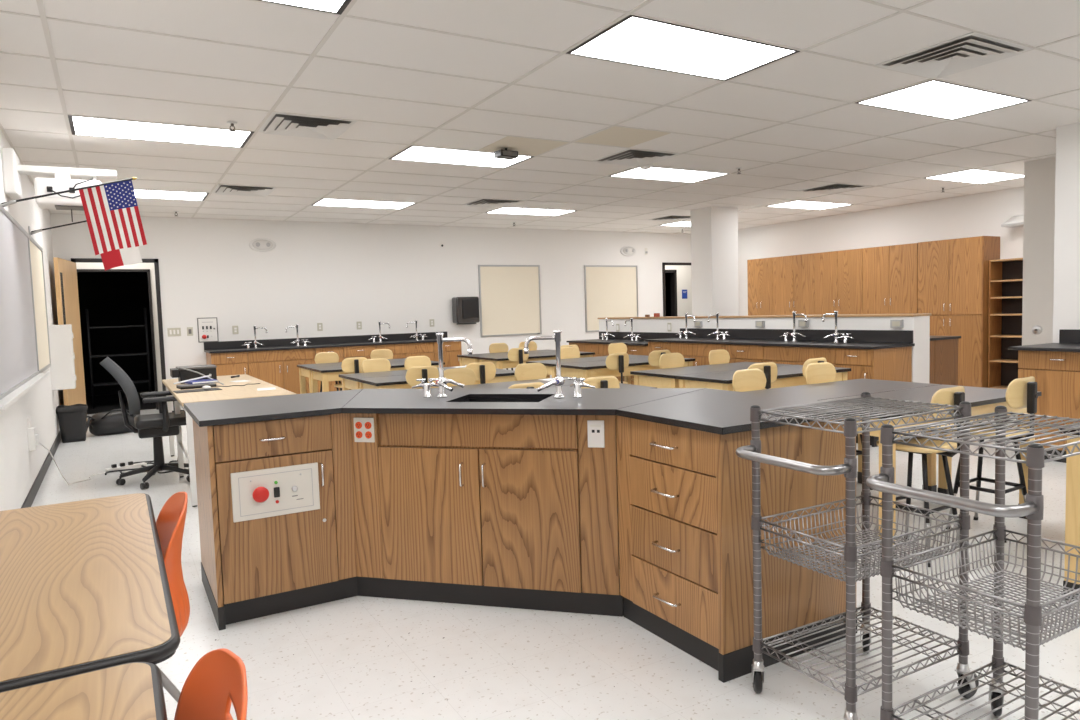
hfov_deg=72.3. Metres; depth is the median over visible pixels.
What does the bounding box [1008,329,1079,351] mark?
countertop
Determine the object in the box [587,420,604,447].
outlet
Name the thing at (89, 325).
shelf
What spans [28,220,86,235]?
flag pole
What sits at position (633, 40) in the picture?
recessed light
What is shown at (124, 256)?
flag
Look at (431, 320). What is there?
power outlet
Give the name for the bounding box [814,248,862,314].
upper cabinet
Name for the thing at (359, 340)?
countertop
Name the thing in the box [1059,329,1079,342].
backsplash
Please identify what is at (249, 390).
desk
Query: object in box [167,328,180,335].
light switch
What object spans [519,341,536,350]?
stool
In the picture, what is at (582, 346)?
base cabinet
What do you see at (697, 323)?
power outlet
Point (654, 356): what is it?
stool
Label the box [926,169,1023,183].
recessed light
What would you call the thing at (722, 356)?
stool
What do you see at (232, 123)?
sprinkler head
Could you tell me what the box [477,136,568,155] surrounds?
tile
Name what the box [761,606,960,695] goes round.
wire shelf
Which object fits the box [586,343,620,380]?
base cabinet
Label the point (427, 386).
turret
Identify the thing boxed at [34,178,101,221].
projector
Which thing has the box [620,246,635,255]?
emergency light
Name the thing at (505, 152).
grille
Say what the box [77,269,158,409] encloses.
door frame
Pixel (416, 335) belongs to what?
faucet
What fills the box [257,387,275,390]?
paper slip
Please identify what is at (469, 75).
ceiling
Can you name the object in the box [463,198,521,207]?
ceiling vent
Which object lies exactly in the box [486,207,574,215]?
recessed light
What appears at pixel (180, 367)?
stick
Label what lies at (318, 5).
diffuser
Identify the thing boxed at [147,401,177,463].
extension cord
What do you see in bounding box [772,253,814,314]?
upper cabinet
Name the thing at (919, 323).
wall
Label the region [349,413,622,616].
base cabinet
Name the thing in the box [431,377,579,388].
lab table
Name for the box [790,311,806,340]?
faucet
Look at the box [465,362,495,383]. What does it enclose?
stool
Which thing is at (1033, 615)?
wire basket
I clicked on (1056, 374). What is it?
base cabinet
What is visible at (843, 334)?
turret
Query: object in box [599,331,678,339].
backsplash
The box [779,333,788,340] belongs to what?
turret
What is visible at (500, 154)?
projector
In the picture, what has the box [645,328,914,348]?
countertop
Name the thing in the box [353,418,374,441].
power outlet
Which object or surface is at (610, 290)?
tackboard
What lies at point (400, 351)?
base cabinet
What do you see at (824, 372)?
stool
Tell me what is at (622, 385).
lab table
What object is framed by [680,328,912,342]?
backsplash
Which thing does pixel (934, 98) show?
recessed light
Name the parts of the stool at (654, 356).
backrest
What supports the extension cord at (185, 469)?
on the floor
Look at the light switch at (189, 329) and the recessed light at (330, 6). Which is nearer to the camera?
the recessed light at (330, 6)
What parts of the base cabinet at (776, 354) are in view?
door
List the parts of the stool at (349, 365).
backrest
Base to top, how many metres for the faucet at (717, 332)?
0.320 m
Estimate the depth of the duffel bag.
8.77 m
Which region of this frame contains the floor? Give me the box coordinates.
[31,409,1079,719]
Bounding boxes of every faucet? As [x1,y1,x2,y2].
[253,326,266,347]
[285,324,299,345]
[378,321,389,341]
[406,320,418,339]
[436,333,472,397]
[524,330,564,397]
[604,318,614,339]
[624,318,633,340]
[683,313,695,338]
[707,313,720,338]
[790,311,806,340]
[822,311,839,342]
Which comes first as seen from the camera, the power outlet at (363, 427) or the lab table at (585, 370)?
the power outlet at (363, 427)
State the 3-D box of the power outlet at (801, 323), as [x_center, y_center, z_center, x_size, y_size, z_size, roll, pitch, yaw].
[2.846,-0.393,7.988,0.033,0.078,0.118,-4,4,-30]
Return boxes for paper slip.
[230,380,248,381]
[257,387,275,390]
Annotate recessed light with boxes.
[68,115,253,147]
[134,189,208,200]
[258,0,350,14]
[312,198,415,208]
[389,146,533,167]
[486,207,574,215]
[566,15,799,80]
[610,167,727,182]
[659,221,690,226]
[765,201,852,209]
[856,79,1031,119]
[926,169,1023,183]
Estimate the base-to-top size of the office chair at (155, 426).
1.060 m
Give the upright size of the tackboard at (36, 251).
1.225 m
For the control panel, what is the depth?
3.26 m
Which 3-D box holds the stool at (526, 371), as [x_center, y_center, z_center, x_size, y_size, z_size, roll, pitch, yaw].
[-0.011,0.476,6.146,0.350,0.888,0.413,-4,4,-25]
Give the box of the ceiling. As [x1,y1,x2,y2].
[0,0,1079,233]
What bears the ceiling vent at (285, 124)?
in the ceiling
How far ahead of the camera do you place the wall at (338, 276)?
11.38 m
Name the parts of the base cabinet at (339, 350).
drawer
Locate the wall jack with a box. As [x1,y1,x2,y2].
[1032,325,1041,334]
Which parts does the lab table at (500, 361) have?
leg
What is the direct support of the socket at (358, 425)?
attached to the power outlet at (363, 427)
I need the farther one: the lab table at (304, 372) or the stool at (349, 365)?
the lab table at (304, 372)
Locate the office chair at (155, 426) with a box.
[100,357,189,489]
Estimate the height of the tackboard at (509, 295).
1.215 m
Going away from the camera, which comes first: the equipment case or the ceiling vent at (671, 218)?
the equipment case
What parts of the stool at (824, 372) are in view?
backrest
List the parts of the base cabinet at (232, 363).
panel, drawer, door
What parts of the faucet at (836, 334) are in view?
spout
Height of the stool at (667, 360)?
0.888 m
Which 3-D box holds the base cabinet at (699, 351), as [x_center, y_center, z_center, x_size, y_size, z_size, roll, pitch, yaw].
[2.058,0.229,8.847,0.590,0.889,0.876,-4,4,-30]
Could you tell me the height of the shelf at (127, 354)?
0.020 m
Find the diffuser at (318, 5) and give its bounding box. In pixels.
[267,0,344,11]
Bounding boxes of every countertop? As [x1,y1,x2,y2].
[184,388,872,434]
[204,332,446,353]
[566,331,678,345]
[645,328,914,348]
[930,336,960,340]
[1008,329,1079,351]
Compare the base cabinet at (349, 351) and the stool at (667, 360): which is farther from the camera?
the base cabinet at (349, 351)
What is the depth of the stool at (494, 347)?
10.41 m
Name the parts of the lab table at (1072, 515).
leg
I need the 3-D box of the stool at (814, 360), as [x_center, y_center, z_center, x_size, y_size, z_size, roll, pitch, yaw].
[2.119,0.422,5.987,0.350,0.888,0.413,-4,5,-33]
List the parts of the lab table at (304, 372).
leg, leg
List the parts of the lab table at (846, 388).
leg, leg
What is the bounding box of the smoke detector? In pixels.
[640,164,652,169]
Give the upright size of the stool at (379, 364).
0.888 m
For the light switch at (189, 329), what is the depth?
10.26 m
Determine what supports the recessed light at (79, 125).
in the ceiling
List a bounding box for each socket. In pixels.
[355,422,361,428]
[356,431,361,437]
[365,422,371,428]
[365,431,371,438]
[892,321,899,325]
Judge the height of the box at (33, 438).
0.245 m
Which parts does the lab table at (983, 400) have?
leg, leg, leg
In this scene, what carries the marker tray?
on the whiteboard
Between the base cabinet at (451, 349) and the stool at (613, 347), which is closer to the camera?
the stool at (613, 347)
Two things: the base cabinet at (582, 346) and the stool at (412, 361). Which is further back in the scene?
the base cabinet at (582, 346)
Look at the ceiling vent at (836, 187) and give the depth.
9.28 m
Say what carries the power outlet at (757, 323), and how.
attached to the wall at (919, 323)
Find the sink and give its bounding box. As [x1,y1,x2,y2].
[462,399,543,401]
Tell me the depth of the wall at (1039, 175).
7.80 m
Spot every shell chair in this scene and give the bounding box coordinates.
[155,492,189,702]
[174,648,247,719]
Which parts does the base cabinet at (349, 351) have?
door, drawer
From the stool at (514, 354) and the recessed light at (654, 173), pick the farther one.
the stool at (514, 354)
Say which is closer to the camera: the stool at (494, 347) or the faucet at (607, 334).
the stool at (494, 347)
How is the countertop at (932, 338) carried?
on the base cabinet at (943, 368)
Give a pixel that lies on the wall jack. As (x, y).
(1036, 329)
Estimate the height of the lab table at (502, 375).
0.760 m
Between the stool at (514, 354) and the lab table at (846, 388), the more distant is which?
the stool at (514, 354)
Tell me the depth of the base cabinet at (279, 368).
10.31 m
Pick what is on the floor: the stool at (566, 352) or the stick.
the stool at (566, 352)
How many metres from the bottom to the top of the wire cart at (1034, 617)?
0.994 m
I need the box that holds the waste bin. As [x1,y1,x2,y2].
[56,404,87,442]
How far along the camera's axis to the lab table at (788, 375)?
5.96 m
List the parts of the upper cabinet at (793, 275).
door, door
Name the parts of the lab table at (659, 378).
leg, leg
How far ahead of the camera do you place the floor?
2.85 m
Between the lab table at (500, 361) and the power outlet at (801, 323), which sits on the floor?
the lab table at (500, 361)
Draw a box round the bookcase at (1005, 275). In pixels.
[988,258,1022,388]
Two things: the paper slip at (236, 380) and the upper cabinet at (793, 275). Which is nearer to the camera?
the paper slip at (236, 380)
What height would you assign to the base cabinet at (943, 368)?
0.889 m
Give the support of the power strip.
on the floor
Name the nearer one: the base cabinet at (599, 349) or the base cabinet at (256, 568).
the base cabinet at (256, 568)
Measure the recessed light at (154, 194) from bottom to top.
0.006 m
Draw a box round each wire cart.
[736,392,978,719]
[866,406,1079,719]
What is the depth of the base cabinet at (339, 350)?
10.66 m
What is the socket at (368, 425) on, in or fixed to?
attached to the power outlet at (363, 427)
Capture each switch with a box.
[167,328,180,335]
[187,327,192,335]
[274,487,279,497]
[292,486,297,491]
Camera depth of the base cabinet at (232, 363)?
9.98 m
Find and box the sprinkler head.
[227,121,236,131]
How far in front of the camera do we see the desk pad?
6.00 m
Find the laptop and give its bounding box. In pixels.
[176,383,216,389]
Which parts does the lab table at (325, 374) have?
leg, leg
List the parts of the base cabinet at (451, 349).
drawer, door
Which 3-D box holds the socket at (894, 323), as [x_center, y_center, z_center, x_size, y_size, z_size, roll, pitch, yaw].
[3.382,-0.344,7.029,0.004,0.047,0.078,-4,4,-30]
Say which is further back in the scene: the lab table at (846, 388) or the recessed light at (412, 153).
the recessed light at (412, 153)
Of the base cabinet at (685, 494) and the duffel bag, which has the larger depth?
the duffel bag
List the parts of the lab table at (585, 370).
leg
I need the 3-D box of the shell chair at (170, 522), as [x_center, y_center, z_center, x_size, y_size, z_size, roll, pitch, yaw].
[-1.185,0.812,2.014,0.552,0.840,0.482,-4,4,-30]
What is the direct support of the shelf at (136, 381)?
attached to the storage rack
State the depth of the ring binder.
6.38 m
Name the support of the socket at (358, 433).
attached to the power outlet at (363, 427)
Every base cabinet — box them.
[192,413,357,629]
[206,352,248,375]
[247,348,315,393]
[315,347,343,391]
[343,345,375,389]
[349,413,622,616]
[376,342,433,360]
[433,341,461,366]
[569,343,585,351]
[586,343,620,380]
[616,415,856,682]
[623,345,649,384]
[648,342,671,355]
[671,342,721,365]
[722,344,763,362]
[764,346,836,366]
[836,346,911,446]
[929,339,957,385]
[1017,350,1079,462]
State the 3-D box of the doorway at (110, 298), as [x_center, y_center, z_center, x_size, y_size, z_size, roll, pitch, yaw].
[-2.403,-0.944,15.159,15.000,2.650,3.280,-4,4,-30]
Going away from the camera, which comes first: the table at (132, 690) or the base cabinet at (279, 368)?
the table at (132, 690)
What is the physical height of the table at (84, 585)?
0.760 m
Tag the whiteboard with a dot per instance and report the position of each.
(19, 362)
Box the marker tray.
[0,371,49,409]
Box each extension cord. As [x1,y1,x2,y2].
[39,442,105,484]
[105,460,153,474]
[120,469,187,473]
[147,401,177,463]
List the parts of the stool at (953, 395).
leg, seat, seat plate, leg, backrest, leg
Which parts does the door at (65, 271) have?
glass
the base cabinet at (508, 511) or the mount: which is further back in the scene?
the mount
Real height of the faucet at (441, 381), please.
0.320 m
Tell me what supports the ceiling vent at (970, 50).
in the ceiling
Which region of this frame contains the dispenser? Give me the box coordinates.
[452,297,479,324]
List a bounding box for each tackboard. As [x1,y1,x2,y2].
[29,235,50,372]
[478,265,541,336]
[584,265,637,331]
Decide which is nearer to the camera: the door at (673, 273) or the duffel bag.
the duffel bag
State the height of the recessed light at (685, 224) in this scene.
0.006 m
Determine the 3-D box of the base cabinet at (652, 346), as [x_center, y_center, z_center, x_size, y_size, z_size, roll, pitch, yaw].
[1.728,0.200,9.418,0.590,0.889,0.436,-4,4,-30]
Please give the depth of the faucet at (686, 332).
9.38 m
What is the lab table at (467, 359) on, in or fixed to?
on the floor
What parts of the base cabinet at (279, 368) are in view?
door, door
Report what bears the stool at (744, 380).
on the floor
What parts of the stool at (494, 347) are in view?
backrest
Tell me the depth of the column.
10.86 m
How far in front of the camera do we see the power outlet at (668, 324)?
9.93 m
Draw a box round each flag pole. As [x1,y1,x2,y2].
[0,177,136,206]
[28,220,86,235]
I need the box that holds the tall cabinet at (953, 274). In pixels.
[918,236,999,387]
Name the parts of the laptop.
lid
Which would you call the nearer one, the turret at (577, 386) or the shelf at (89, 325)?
the turret at (577, 386)
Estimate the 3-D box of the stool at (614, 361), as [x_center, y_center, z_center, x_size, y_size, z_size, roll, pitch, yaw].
[0.705,0.368,7.422,0.350,0.888,0.413,-4,5,-34]
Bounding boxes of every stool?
[315,352,340,391]
[334,357,365,390]
[362,358,390,372]
[370,349,392,358]
[404,356,430,369]
[406,366,438,388]
[444,368,475,386]
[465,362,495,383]
[489,343,512,369]
[508,347,528,363]
[509,382,544,387]
[515,363,546,380]
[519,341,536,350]
[560,345,578,348]
[560,347,579,358]
[581,376,619,387]
[606,353,628,383]
[608,343,626,353]
[631,350,669,380]
[659,353,684,368]
[709,349,729,364]
[732,369,765,391]
[748,362,777,388]
[802,358,826,377]
[805,362,872,489]
[870,386,964,566]
[946,377,1037,542]
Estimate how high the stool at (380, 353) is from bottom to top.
0.888 m
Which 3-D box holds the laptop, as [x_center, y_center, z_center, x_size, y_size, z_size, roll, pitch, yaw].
[-2.934,0.221,6.314,0.280,0.028,0.200,-4,5,-35]
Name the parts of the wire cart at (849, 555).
post, push handle, post, post, post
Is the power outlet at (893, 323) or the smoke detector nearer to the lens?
the power outlet at (893, 323)
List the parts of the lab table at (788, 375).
leg, leg, leg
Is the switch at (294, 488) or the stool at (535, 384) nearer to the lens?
the switch at (294, 488)
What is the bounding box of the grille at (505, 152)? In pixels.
[503,150,516,155]
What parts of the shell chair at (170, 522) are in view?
leg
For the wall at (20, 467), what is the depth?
6.05 m
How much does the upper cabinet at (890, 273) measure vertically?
1.025 m
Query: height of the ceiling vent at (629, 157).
0.024 m
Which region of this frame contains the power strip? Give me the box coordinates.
[105,461,146,472]
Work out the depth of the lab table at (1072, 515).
3.18 m
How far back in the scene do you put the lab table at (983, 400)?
4.27 m
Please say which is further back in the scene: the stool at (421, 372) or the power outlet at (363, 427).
the stool at (421, 372)
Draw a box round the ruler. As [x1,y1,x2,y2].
[173,375,210,383]
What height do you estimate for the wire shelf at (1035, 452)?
0.035 m
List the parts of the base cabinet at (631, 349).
drawer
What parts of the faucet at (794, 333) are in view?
spout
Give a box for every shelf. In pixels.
[89,325,144,327]
[91,353,146,356]
[93,380,148,385]
[758,397,962,433]
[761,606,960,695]
[892,411,1079,463]
[892,661,1079,719]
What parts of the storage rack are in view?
post, post, post, post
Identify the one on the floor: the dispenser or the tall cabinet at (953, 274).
the tall cabinet at (953, 274)
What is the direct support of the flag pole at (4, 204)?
attached to the wall at (20, 467)
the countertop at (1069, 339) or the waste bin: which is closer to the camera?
the countertop at (1069, 339)
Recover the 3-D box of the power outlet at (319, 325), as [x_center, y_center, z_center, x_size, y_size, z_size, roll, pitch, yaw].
[-3.318,-0.498,11.148,0.078,0.120,0.010,-4,4,-30]
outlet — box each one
[232,326,238,333]
[317,323,322,330]
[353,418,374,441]
[357,322,361,328]
[430,319,433,326]
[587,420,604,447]
[667,323,671,331]
[694,321,701,326]
[755,321,764,326]
[798,320,808,326]
[890,320,902,327]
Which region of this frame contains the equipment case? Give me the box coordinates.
[170,364,216,383]
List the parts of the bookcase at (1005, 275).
panel, shelf, shelf, shelf, shelf, shelf, panel, shelf, panel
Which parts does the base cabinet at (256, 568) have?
panel, drawer, handle, door, handle, filler panel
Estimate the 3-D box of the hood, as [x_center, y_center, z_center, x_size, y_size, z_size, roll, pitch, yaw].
[6.272,-1.808,9.488,0.300,0.150,0.520,-4,4,-30]
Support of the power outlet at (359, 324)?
attached to the wall at (338, 276)
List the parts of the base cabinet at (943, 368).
panel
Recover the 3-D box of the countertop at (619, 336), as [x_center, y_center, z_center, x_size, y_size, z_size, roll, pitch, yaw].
[1.128,-0.311,10.424,0.599,0.140,1.895,-4,4,-30]
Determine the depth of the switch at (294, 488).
3.29 m
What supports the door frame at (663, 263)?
in the wall at (338, 276)
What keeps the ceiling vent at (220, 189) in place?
in the ceiling
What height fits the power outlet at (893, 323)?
0.078 m
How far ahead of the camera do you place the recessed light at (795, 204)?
10.85 m
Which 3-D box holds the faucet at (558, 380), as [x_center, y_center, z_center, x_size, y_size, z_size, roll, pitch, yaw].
[0.033,0.019,3.508,0.166,0.320,0.166,-4,4,-30]
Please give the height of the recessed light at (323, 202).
0.006 m
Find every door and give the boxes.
[53,257,165,405]
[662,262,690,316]
[665,270,676,315]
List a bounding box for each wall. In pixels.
[0,129,63,510]
[50,214,690,410]
[597,313,931,433]
[738,187,1023,315]
[1022,156,1055,345]
[1053,122,1079,342]
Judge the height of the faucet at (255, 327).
0.320 m
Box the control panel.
[230,462,319,522]
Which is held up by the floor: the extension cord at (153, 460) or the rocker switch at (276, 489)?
the extension cord at (153, 460)
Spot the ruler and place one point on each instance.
(207, 375)
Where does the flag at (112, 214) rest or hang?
hanging from the flag pole at (4, 204)
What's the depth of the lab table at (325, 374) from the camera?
8.13 m
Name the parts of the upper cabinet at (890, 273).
door, door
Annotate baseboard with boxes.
[21,431,60,507]
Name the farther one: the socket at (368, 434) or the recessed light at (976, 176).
the recessed light at (976, 176)
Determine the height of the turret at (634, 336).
0.093 m
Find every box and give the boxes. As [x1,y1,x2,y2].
[27,418,38,450]
[197,317,218,342]
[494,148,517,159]
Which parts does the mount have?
wall plate, arm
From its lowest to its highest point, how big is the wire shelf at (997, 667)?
0.035 m
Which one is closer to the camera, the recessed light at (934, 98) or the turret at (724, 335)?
the recessed light at (934, 98)
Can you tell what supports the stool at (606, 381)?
on the floor
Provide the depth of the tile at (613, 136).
6.15 m
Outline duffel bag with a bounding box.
[86,409,139,435]
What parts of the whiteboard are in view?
panel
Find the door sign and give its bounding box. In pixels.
[682,290,686,298]
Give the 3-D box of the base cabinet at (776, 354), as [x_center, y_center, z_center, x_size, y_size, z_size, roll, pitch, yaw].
[2.812,0.294,7.540,0.590,0.889,0.896,-4,4,-30]
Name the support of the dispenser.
attached to the wall at (338, 276)
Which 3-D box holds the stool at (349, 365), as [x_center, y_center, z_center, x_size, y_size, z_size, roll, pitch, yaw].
[-2.039,0.409,8.060,0.350,0.888,0.413,-4,5,-31]
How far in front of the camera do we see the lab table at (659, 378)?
6.48 m
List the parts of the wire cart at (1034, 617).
post, push handle, post, post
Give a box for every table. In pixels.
[0,493,179,691]
[0,662,166,719]
[297,358,405,393]
[308,361,444,392]
[339,366,464,389]
[356,368,516,388]
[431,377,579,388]
[457,350,555,377]
[476,352,594,368]
[526,354,647,383]
[548,383,656,387]
[554,357,695,378]
[630,362,790,387]
[675,365,850,390]
[745,379,941,491]
[819,384,1041,557]
[1059,424,1079,599]
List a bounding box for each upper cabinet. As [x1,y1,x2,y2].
[48,324,76,389]
[747,257,772,315]
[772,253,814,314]
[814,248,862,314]
[863,243,917,313]
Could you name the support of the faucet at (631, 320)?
on the countertop at (619, 336)
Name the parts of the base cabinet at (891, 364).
drawer, door, panel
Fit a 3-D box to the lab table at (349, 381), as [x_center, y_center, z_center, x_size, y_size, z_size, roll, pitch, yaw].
[-1.201,0.492,7.372,1.420,0.760,0.604,-4,4,-30]
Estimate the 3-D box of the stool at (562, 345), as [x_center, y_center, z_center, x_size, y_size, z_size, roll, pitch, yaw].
[0.314,0.246,9.409,0.350,0.888,0.413,-4,4,-26]
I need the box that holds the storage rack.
[86,308,151,408]
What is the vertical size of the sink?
0.196 m
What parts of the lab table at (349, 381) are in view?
leg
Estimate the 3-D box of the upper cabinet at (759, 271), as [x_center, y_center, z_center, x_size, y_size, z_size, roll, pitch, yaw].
[4.071,-1.301,13.253,0.434,1.025,0.588,-4,4,-30]
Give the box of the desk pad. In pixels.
[173,387,221,392]
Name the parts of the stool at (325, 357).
backrest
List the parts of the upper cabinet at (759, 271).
door, door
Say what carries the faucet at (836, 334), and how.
on the countertop at (862, 339)
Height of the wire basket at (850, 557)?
0.129 m
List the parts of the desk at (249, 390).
leg, leg, leg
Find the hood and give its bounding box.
[1001,215,1023,227]
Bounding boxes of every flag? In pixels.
[79,180,146,254]
[100,246,141,269]
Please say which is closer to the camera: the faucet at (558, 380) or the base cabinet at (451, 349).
the faucet at (558, 380)
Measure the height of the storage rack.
1.550 m
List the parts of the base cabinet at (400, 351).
door, door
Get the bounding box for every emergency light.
[249,238,275,251]
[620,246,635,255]
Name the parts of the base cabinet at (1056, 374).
drawer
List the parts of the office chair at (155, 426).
backrest, leg, leg, armrest, armrest, seat, arm post, arm post, leg, leg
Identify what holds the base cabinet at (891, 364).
on the floor
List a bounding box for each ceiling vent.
[212,184,276,196]
[258,112,356,139]
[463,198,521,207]
[593,148,678,166]
[648,215,690,221]
[798,183,866,193]
[875,32,1032,78]
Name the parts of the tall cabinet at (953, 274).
door, door, door, door, panel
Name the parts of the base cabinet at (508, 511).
filler panel, door, handle, handle, door, filler panel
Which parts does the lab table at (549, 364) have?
leg, leg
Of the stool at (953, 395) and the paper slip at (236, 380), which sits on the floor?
the stool at (953, 395)
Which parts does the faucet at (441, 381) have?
lever, lever, spout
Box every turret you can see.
[412,378,438,396]
[568,377,594,397]
[631,334,640,340]
[717,332,729,339]
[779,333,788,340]
[837,333,852,342]
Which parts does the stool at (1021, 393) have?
leg, leg, seat, leg, backrest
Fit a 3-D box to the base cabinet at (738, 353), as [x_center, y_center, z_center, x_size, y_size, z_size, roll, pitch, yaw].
[2.432,0.261,8.198,0.590,0.889,0.616,-4,4,-30]
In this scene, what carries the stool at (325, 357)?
on the floor
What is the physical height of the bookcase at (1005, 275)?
1.810 m
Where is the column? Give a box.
[690,206,738,315]
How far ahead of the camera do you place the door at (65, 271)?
9.31 m
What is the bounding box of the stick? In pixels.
[180,367,223,384]
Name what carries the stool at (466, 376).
on the floor
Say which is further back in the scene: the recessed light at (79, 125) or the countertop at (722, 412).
the recessed light at (79, 125)
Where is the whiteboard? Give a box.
[0,204,49,409]
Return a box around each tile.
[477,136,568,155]
[576,126,669,146]
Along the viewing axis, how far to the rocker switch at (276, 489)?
3.25 m
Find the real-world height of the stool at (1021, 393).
0.888 m
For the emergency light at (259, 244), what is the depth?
10.65 m
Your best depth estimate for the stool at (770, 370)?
5.51 m
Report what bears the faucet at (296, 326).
on the countertop at (359, 340)
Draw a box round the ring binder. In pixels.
[185,379,217,383]
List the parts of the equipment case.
lid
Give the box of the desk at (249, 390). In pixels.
[162,374,295,506]
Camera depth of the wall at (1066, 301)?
6.25 m
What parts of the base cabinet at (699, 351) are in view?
door, door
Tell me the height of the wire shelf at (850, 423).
0.035 m
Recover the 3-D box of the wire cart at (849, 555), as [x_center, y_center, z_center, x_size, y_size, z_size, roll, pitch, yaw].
[1.029,0.638,2.455,0.736,0.994,0.459,-4,4,-29]
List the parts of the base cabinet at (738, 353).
door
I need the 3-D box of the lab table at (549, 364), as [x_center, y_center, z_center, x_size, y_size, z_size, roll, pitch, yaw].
[0.618,0.366,8.415,1.420,0.760,0.604,-4,4,-30]
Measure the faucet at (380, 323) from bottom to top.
0.320 m
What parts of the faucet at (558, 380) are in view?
spout, lever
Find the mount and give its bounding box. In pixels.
[1,147,116,199]
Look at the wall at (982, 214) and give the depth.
11.31 m
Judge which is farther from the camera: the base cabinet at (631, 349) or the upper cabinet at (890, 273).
the upper cabinet at (890, 273)
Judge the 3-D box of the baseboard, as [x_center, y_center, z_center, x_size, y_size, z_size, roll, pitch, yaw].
[-2.621,1.129,3.473,0.012,0.100,14.130,-4,4,-30]
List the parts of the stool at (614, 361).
backrest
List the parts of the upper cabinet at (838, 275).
door, door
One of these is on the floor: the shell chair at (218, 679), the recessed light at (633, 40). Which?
the shell chair at (218, 679)
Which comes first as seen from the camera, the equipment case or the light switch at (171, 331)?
the equipment case
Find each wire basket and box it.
[751,491,970,581]
[880,524,1079,650]
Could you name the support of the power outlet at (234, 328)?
attached to the wall at (338, 276)
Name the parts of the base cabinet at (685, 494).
filler panel, handle, handle, handle, handle, drawer, drawer, drawer, drawer, panel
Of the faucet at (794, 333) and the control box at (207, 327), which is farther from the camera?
the control box at (207, 327)
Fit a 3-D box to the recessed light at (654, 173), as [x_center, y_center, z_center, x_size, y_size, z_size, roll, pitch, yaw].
[1.396,-1.999,7.980,1.196,0.006,0.586,-4,4,-30]

